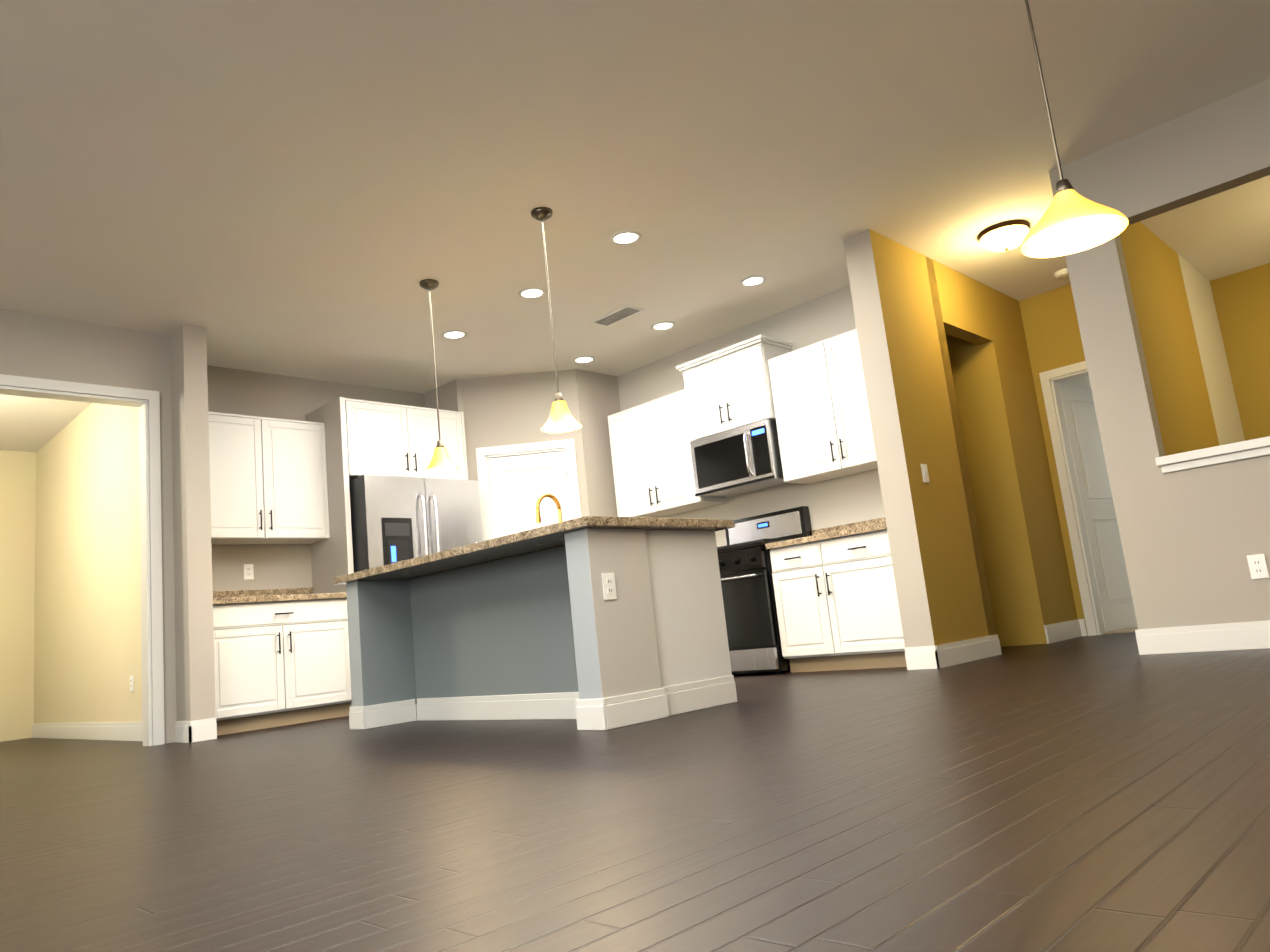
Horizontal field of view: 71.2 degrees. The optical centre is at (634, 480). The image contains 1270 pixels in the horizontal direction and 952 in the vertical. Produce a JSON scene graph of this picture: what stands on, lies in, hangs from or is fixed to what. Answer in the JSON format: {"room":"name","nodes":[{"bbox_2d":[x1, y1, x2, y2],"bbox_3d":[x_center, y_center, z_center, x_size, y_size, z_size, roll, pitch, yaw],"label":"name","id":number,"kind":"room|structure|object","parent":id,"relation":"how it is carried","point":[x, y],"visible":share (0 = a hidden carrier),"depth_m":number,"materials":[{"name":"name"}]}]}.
{"room":"kitchen","nodes":[
{"label":"kitchen","id":0,"kind":"room"},
{"bbox_2d":[0,309,203,743],"bbox_3d":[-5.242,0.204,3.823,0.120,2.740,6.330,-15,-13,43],"label":"wall","id":1,"kind":"structure","parent":0,"point":[70,601],"depth_m":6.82,"materials":[{"name":"beige paint"}]},
{"bbox_2d":[0,374,164,745],"bbox_3d":[-3.606,0.515,5.409,0.144,2.320,1.290,-15,-13,43],"label":"door frame","id":2,"kind":"structure","parent":1,"relation":"attached to","point":[152,609],"depth_m":5.76,"materials":[{"name":"white wood"}]},
{"bbox_2d":[32,722,142,740],"bbox_3d":[-4.346,1.988,7.056,3.700,0.130,0.013,-15,-13,43],"label":"baseboard","id":3,"kind":"structure","parent":1,"relation":"attached to","point":[120,731],"depth_m":6.98,"materials":[{"name":"white wood"}]},
{"bbox_2d":[130,675,133,691],"bbox_3d":[-3.612,1.453,6.367,0.072,0.116,0.008,-15,-13,43],"label":"outlet","id":4,"kind":"object","parent":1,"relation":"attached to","point":[131,683],"visible":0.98,"depth_m":6.36,"materials":[{"name":"white plastic"}]},
{"bbox_2d":[175,720,195,742],"bbox_3d":[-2.858,1.587,5.610,0.261,0.130,0.014,-15,-13,43],"label":"baseboard","id":5,"kind":"structure","parent":1,"relation":"attached to","point":[185,731],"depth_m":5.57,"materials":[{"name":"white wood"}]},
{"bbox_2d":[196,361,423,718],"bbox_3d":[-2.584,0.505,7.250,0.120,2.740,2.300,-15,-13,43],"label":"wall","id":6,"kind":"structure","parent":0,"point":[222,390],"depth_m":6.90,"materials":[{"name":"beige paint"}]},
{"bbox_2d":[208,412,275,544],"bbox_3d":[-3.060,-0.012,6.573,0.328,0.928,0.582,-15,-13,43],"label":"upper cabinet","id":7,"kind":"object","parent":6,"relation":"attached to","point":[243,506],"depth_m":6.52,"materials":[{"name":"white wood"}]},
{"bbox_2d":[243,564,253,579],"bbox_3d":[-2.936,0.690,6.741,0.008,0.116,0.072,-15,-13,43],"label":"electrical outlet","id":8,"kind":"object","parent":6,"relation":"attached to","point":[248,572],"visible":1,"depth_m":6.74,"materials":[{"name":"white plastic"}]},
{"bbox_2d":[213,585,315,596],"bbox_3d":[-2.922,0.874,6.694,0.022,0.100,1.030,-15,-13,43],"label":"backsplash","id":9,"kind":"structure","parent":6,"relation":"attached to","point":[264,592],"depth_m":6.74,"materials":[{"name":"beige stone"}]},
{"bbox_2d":[268,417,335,544],"bbox_3d":[-2.729,0.010,6.909,0.328,0.928,0.583,-15,-13,43],"label":"upper cabinet","id":10,"kind":"object","parent":6,"relation":"attached to","point":[301,450],"depth_m":6.85,"materials":[{"name":"white wood"}]},
{"bbox_2d":[308,397,419,492],"bbox_3d":[-2.235,-0.277,7.299,0.598,0.618,0.592,-15,-13,43],"label":"upper cabinet","id":11,"kind":"object","parent":6,"relation":"attached to","point":[367,437],"depth_m":7.03,"materials":[{"name":"white wood"}]},
{"bbox_2d":[416,407,467,479],"bbox_3d":[-1.897,-0.255,7.642,0.598,0.618,0.592,-15,-13,43],"label":"upper cabinet","id":12,"kind":"object","parent":6,"relation":"attached to","point":[451,422],"depth_m":7.51,"materials":[{"name":"white wood"}]},
{"bbox_2d":[424,379,479,480],"bbox_3d":[-1.538,0.483,7.772,0.608,2.740,0.110,-15,-13,43],"label":"wall","id":13,"kind":"structure","parent":0,"point":[458,395],"depth_m":7.83,"materials":[{"name":"beige paint"}]},
{"bbox_2d":[476,370,579,529],"bbox_3d":[-0.857,0.398,7.691,0.450,2.740,0.597,-15,-13,43],"label":"wall","id":14,"kind":"structure","parent":0,"point":[514,409],"depth_m":7.84,"materials":[{"name":"beige paint"}]},
{"bbox_2d":[476,439,580,540],"bbox_3d":[-0.857,0.708,7.615,0.636,2.105,0.654,-15,-13,43],"label":"door frame","id":15,"kind":"structure","parent":14,"relation":"attached to","point":[482,454],"depth_m":7.73,"materials":[{"name":"white wood"}]},
{"bbox_2d":[488,451,570,537],"bbox_3d":[-0.854,0.752,7.615,0.495,2.004,0.522,-15,-13,43],"label":"pantry door","id":16,"kind":"structure","parent":14,"relation":"in","point":[520,485],"depth_m":7.73,"materials":[{"name":"white"}]},
{"bbox_2d":[0,632,1269,951],"bbox_3d":[-0.142,1.278,4.784,13.000,0.100,15.000,-15,-13,43],"label":"floor","id":17,"kind":"structure","parent":0,"point":[1106,792],"depth_m":1.84,"materials":[{"name":"brown wood"}]},
{"bbox_2d":[213,597,351,735],"bbox_3d":[-2.665,1.330,6.410,0.598,0.860,1.030,-15,-13,43],"label":"base cabinet","id":18,"kind":"object","parent":17,"relation":"on","point":[281,657],"depth_m":6.19,"materials":[{"name":"white wood"}]},
{"bbox_2d":[213,593,346,604],"bbox_3d":[-2.701,0.885,6.475,0.628,0.039,1.030,-15,-13,43],"label":"countertop","id":19,"kind":"structure","parent":18,"relation":"on","point":[279,596],"depth_m":6.28,"materials":[{"name":"beige stone"}]},
{"bbox_2d":[349,474,482,572],"bbox_3d":[-1.832,0.905,7.166,0.822,1.769,1.042,-15,-13,43],"label":"fridge","id":20,"kind":"object","parent":17,"relation":"on","point":[394,519],"visible":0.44,"depth_m":6.90,"materials":[{"name":"grey metal"}]},
{"bbox_2d":[346,528,736,729],"bbox_3d":[-0.622,0.853,4.861,2.208,0.858,0.924,-15,-13,43],"label":"kitchen island","id":21,"kind":"object","parent":17,"relation":"on","point":[532,624],"depth_m":4.52,"materials":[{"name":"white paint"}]},
{"bbox_2d":[333,516,734,583],"bbox_3d":[-0.660,0.412,4.945,2.300,0.041,1.020,-15,-13,43],"label":"island countertop","id":22,"kind":"structure","parent":21,"relation":"on","point":[586,521],"depth_m":4.23,"materials":[{"name":"beige stone"}]},
{"bbox_2d":[536,493,561,522],"bbox_3d":[-0.566,0.271,5.405,0.220,0.367,0.213,-15,-13,43],"label":"faucet","id":23,"kind":"object","parent":22,"relation":"on","point":[553,498],"visible":0.4,"depth_m":5.36,"materials":[{"name":"gold metal"}]},
{"bbox_2d":[602,573,616,599],"bbox_3d":[-0.112,0.461,3.893,0.008,0.116,0.072,-15,-13,43],"label":"outlet","id":24,"kind":"object","parent":21,"relation":"attached to","point":[609,586],"visible":1,"depth_m":3.89,"materials":[{"name":"white plastic"}]},
{"bbox_2d":[717,506,811,673],"bbox_3d":[0.860,0.829,6.629,0.762,1.184,0.698,-15,-13,43],"label":"range","id":25,"kind":"object","parent":17,"relation":"on","point":[750,609],"visible":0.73,"depth_m":6.30,"materials":[{"name":"black metal"}]},
{"bbox_2d":[770,541,843,672],"bbox_3d":[1.359,0.873,6.212,0.475,0.860,0.598,-15,-13,43],"label":"base cabinet","id":26,"kind":"object","parent":17,"relation":"on","point":[809,629],"depth_m":6.00,"materials":[{"name":"white wood"}]},
{"bbox_2d":[828,529,906,669],"bbox_3d":[1.674,0.788,5.906,0.640,0.860,0.598,-15,-13,43],"label":"base cabinet","id":27,"kind":"object","parent":17,"relation":"on","point":[836,600],"depth_m":5.69,"materials":[{"name":"white wood"}]},
{"bbox_2d":[765,521,886,548],"bbox_3d":[1.489,0.380,6.095,1.005,0.039,0.628,-15,-13,43],"label":"countertop","id":28,"kind":"structure","parent":27,"relation":"on","point":[863,528],"depth_m":5.90,"materials":[{"name":"beige stone"}]},
{"bbox_2d":[1103,626,1137,633],"bbox_3d":[4.209,1.327,8.124,2.740,0.014,2.740,-15,-13,43],"label":"carpet floor","id":29,"kind":"structure","parent":17,"relation":"on","point":[1131,629],"depth_m":6.78,"materials":[{"name":"beige carpet"}]},
{"bbox_2d":[0,0,1269,451],"bbox_3d":[-0.435,-1.507,5.256,13.000,0.100,15.000,-15,-13,43],"label":"ceiling","id":30,"kind":"structure","parent":0,"point":[310,188],"depth_m":4.43,"materials":[{"name":"paint"}]},
{"bbox_2d":[419,279,459,473],"bbox_3d":[-1.267,-0.673,5.630,0.220,1.239,0.220,-15,-13,43],"label":"pendant light","id":31,"kind":"object","parent":30,"relation":"hanging from","point":[441,462],"visible":1,"depth_m":5.59,"materials":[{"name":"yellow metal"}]},
{"bbox_2d":[442,330,466,338],"bbox_3d":[-1.367,-1.106,6.714,0.190,0.010,0.190,-15,-13,43],"label":"recessed light","id":32,"kind":"object","parent":30,"relation":"in","point":[454,334],"visible":1,"depth_m":6.71,"materials":[{"name":"white"}]},
{"bbox_2d":[518,287,545,298],"bbox_3d":[-0.705,-1.284,6.071,0.190,0.010,0.190,-15,-13,43],"label":"recessed light","id":33,"kind":"object","parent":30,"relation":"in","point":[531,292],"visible":1,"depth_m":6.07,"materials":[{"name":"white"}]},
{"bbox_2d":[531,207,581,432],"bbox_3d":[-0.457,-0.891,4.843,0.220,1.239,0.220,-15,-13,43],"label":"pendant light","id":34,"kind":"object","parent":30,"relation":"hanging from","point":[561,419],"visible":1,"depth_m":4.81,"materials":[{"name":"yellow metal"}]},
{"bbox_2d":[573,356,594,362],"bbox_3d":[-0.440,-1.044,7.652,0.190,0.010,0.190,-15,-13,43],"label":"recessed light","id":35,"kind":"object","parent":30,"relation":"in","point":[584,359],"visible":1,"depth_m":7.64,"materials":[{"name":"white"}]},
{"bbox_2d":[591,305,643,326],"bbox_3d":[-0.136,-1.240,6.674,0.400,0.013,0.170,-15,-13,43],"label":"ceiling vent","id":36,"kind":"object","parent":30,"relation":"in","point":[617,315],"visible":1,"depth_m":6.65,"materials":[{"name":"white metal"}]},
{"bbox_2d":[610,230,640,244],"bbox_3d":[-0.057,-1.471,5.372,0.190,0.010,0.190,-15,-13,43],"label":"recessed light","id":37,"kind":"object","parent":30,"relation":"in","point":[626,237],"visible":1,"depth_m":5.37,"materials":[{"name":"white"}]},
{"bbox_2d":[651,321,674,329],"bbox_3d":[0.223,-1.223,7.009,0.190,0.010,0.190,-15,-13,43],"label":"recessed light","id":38,"kind":"object","parent":30,"relation":"in","point":[664,325],"visible":1,"depth_m":7.00,"materials":[{"name":"white"}]},
{"bbox_2d":[740,275,766,286],"bbox_3d":[0.835,-1.412,6.274,0.190,0.010,0.190,-15,-13,43],"label":"recessed light","id":39,"kind":"object","parent":30,"relation":"in","point":[754,280],"visible":1,"depth_m":6.27,"materials":[{"name":"white"}]},
{"bbox_2d":[978,220,1029,251],"bbox_3d":[2.446,-1.584,5.861,0.324,0.141,0.324,-15,-13,43],"label":"hall light","id":40,"kind":"object","parent":30,"relation":"attached to","point":[1006,236],"visible":0.98,"depth_m":5.77,"materials":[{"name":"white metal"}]},
{"bbox_2d":[1054,268,1068,278],"bbox_3d":[3.263,-1.573,6.742,0.140,0.039,0.140,-15,-13,43],"label":"smoke detector","id":41,"kind":"object","parent":30,"relation":"attached to","point":[1062,274],"visible":0.67,"depth_m":6.71,"materials":[{"name":"white plastic"}]},
{"bbox_2d":[1021,0,1127,257],"bbox_3d":[1.482,-1.419,3.214,0.344,1.145,0.344,-15,-13,43],"label":"dining pendant light","id":42,"kind":"object","parent":30,"relation":"hanging from","point":[1071,221],"visible":1,"depth_m":3.18,"materials":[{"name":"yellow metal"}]},
{"bbox_2d":[572,257,995,634],"bbox_3d":[0.630,0.206,7.484,4.440,2.740,0.120,-15,-13,43],"label":"wall","id":43,"kind":"structure","parent":0,"point":[848,499],"depth_m":7.17,"materials":[{"name":"beige paint"}]},
{"bbox_2d":[608,401,677,517],"bbox_3d":[0.106,-0.159,7.709,0.534,0.937,0.328,-15,-13,43],"label":"upper cabinet","id":44,"kind":"object","parent":43,"relation":"attached to","point":[632,439],"depth_m":7.58,"materials":[{"name":"white wood"}]},
{"bbox_2d":[652,389,726,512],"bbox_3d":[0.404,-0.239,7.419,0.534,0.937,0.328,-15,-13,43],"label":"upper cabinet","id":45,"kind":"object","parent":43,"relation":"attached to","point":[673,451],"depth_m":7.28,"materials":[{"name":"white wood"}]},
{"bbox_2d":[680,353,735,444],"bbox_3d":[0.705,-0.646,7.113,0.449,0.604,0.378,-15,-13,43],"label":"upper cabinet","id":46,"kind":"object","parent":43,"relation":"attached to","point":[707,395],"depth_m":6.98,"materials":[{"name":"white wood"}]},
{"bbox_2d":[690,419,791,497],"bbox_3d":[0.847,-0.159,6.890,0.762,0.443,0.444,-15,-13,43],"label":"microwave","id":47,"kind":"object","parent":46,"relation":"attached to","point":[743,460],"visible":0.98,"depth_m":6.74,"materials":[{"name":"silver metal"}]},
{"bbox_2d":[724,337,791,427],"bbox_3d":[0.943,-0.711,6.881,0.449,0.604,0.378,-15,-13,43],"label":"upper cabinet","id":48,"kind":"object","parent":43,"relation":"attached to","point":[751,388],"depth_m":6.70,"materials":[{"name":"white wood"}]},
{"bbox_2d":[768,337,867,483],"bbox_3d":[1.348,-0.494,6.502,0.547,0.937,0.328,-15,-13,43],"label":"upper cabinet","id":49,"kind":"object","parent":43,"relation":"attached to","point":[805,395],"depth_m":6.38,"materials":[{"name":"white wood"}]},
{"bbox_2d":[812,517,885,532],"bbox_3d":[1.053,0.499,6.944,2.825,0.100,0.022,-15,-13,43],"label":"backsplash","id":50,"kind":"structure","parent":43,"relation":"attached to","point":[856,525],"depth_m":6.42,"materials":[{"name":"beige stone"}]},
{"bbox_2d":[832,329,877,470],"bbox_3d":[1.656,-0.577,6.203,0.547,0.937,0.328,-15,-13,43],"label":"upper cabinet","id":51,"kind":"object","parent":43,"relation":"attached to","point":[858,435],"depth_m":6.12,"materials":[{"name":"white wood"}]},
{"bbox_2d":[843,229,1087,647],"bbox_3d":[2.446,-0.180,6.333,0.220,2.740,2.500,-15,-13,43],"label":"wall","id":52,"kind":"structure","parent":0,"point":[936,568],"depth_m":5.94,"materials":[{"name":"yellow paint"}]},
{"bbox_2d":[921,464,929,482],"bbox_3d":[1.805,-0.048,5.508,0.012,0.116,0.072,-15,-13,43],"label":"light switch","id":53,"kind":"object","parent":52,"relation":"attached to","point":[924,469],"visible":1,"depth_m":5.50,"materials":[{"name":"white plastic"}]},
{"bbox_2d":[928,634,1001,668],"bbox_3d":[2.065,1.045,5.473,0.013,0.130,0.884,-15,-13,43],"label":"baseboard","id":54,"kind":"structure","parent":52,"relation":"attached to","point":[954,653],"depth_m":5.41,"materials":[{"name":"white wood"}]},
{"bbox_2d":[1044,619,1087,643],"bbox_3d":[3.209,1.119,6.620,0.030,0.130,0.700,-15,-13,43],"label":"baseboard","id":55,"kind":"structure","parent":52,"relation":"attached to","point":[1061,631],"depth_m":6.63,"materials":[{"name":"white wood"}]},
{"bbox_2d":[1039,361,1105,635],"bbox_3d":[3.725,0.081,6.744,0.860,2.100,0.144,-15,-13,43],"label":"door frame","id":56,"kind":"structure","parent":52,"relation":"attached to","point":[1050,379],"depth_m":6.97,"materials":[{"name":"white wood"}]},
{"bbox_2d":[1059,384,1137,631],"bbox_3d":[3.832,0.192,7.212,0.218,2.000,0.685,-15,-13,43],"label":"bedroom door","id":57,"kind":"structure","parent":52,"relation":"in","point":[1108,559],"depth_m":7.16,"materials":[{"name":"white wood"}]},
{"bbox_2d":[985,285,1052,624],"bbox_3d":[1.973,0.068,7.503,2.520,2.740,0.120,-15,-13,43],"label":"wall","id":58,"kind":"structure","parent":0,"point":[988,290],"depth_m":6.67,"materials":[{"name":"yellow paint"}]},
{"bbox_2d":[1053,363,1095,621],"bbox_3d":[5.058,0.058,9.366,2.700,2.740,0.100,-15,-13,43],"label":"wall","id":59,"kind":"structure","parent":0,"point":[1073,382],"depth_m":9.65,"materials":[{"name":"paint"}]},
{"bbox_2d":[1049,159,1172,628],"bbox_3d":[4.334,-0.330,6.623,0.180,2.740,5.050,-15,-13,43],"label":"wall","id":60,"kind":"structure","parent":0,"point":[1086,305],"depth_m":4.79,"materials":[{"name":"beige paint"}]},
{"bbox_2d":[1079,79,1269,626],"bbox_3d":[4.149,-0.861,3.371,4.210,2.740,0.120,-15,-13,43],"label":"wall","id":61,"kind":"structure","parent":0,"point":[1166,342],"depth_m":4.75,"materials":[{"name":"beige paint"}]},
{"bbox_2d":[1135,620,1269,654],"bbox_3d":[4.122,0.446,3.217,4.214,0.130,0.013,-15,-13,43],"label":"baseboard","id":62,"kind":"structure","parent":61,"relation":"attached to","point":[1226,636],"depth_m":4.44,"materials":[{"name":"white wood"}]},
{"bbox_2d":[1155,436,1269,472],"bbox_3d":[3.608,-0.299,3.868,2.365,0.085,0.190,-15,-13,43],"label":"sill","id":63,"kind":"structure","parent":61,"relation":"on","point":[1252,448],"depth_m":4.44,"materials":[{"name":"white wood"}]},
{"bbox_2d":[1247,554,1269,578],"bbox_3d":[3.024,0.415,4.307,0.072,0.116,0.008,-15,-13,43],"label":"outlet","id":64,"kind":"object","parent":61,"relation":"attached to","point":[1257,564],"visible":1,"depth_m":4.30,"materials":[{"name":"white plastic"}]}
]}

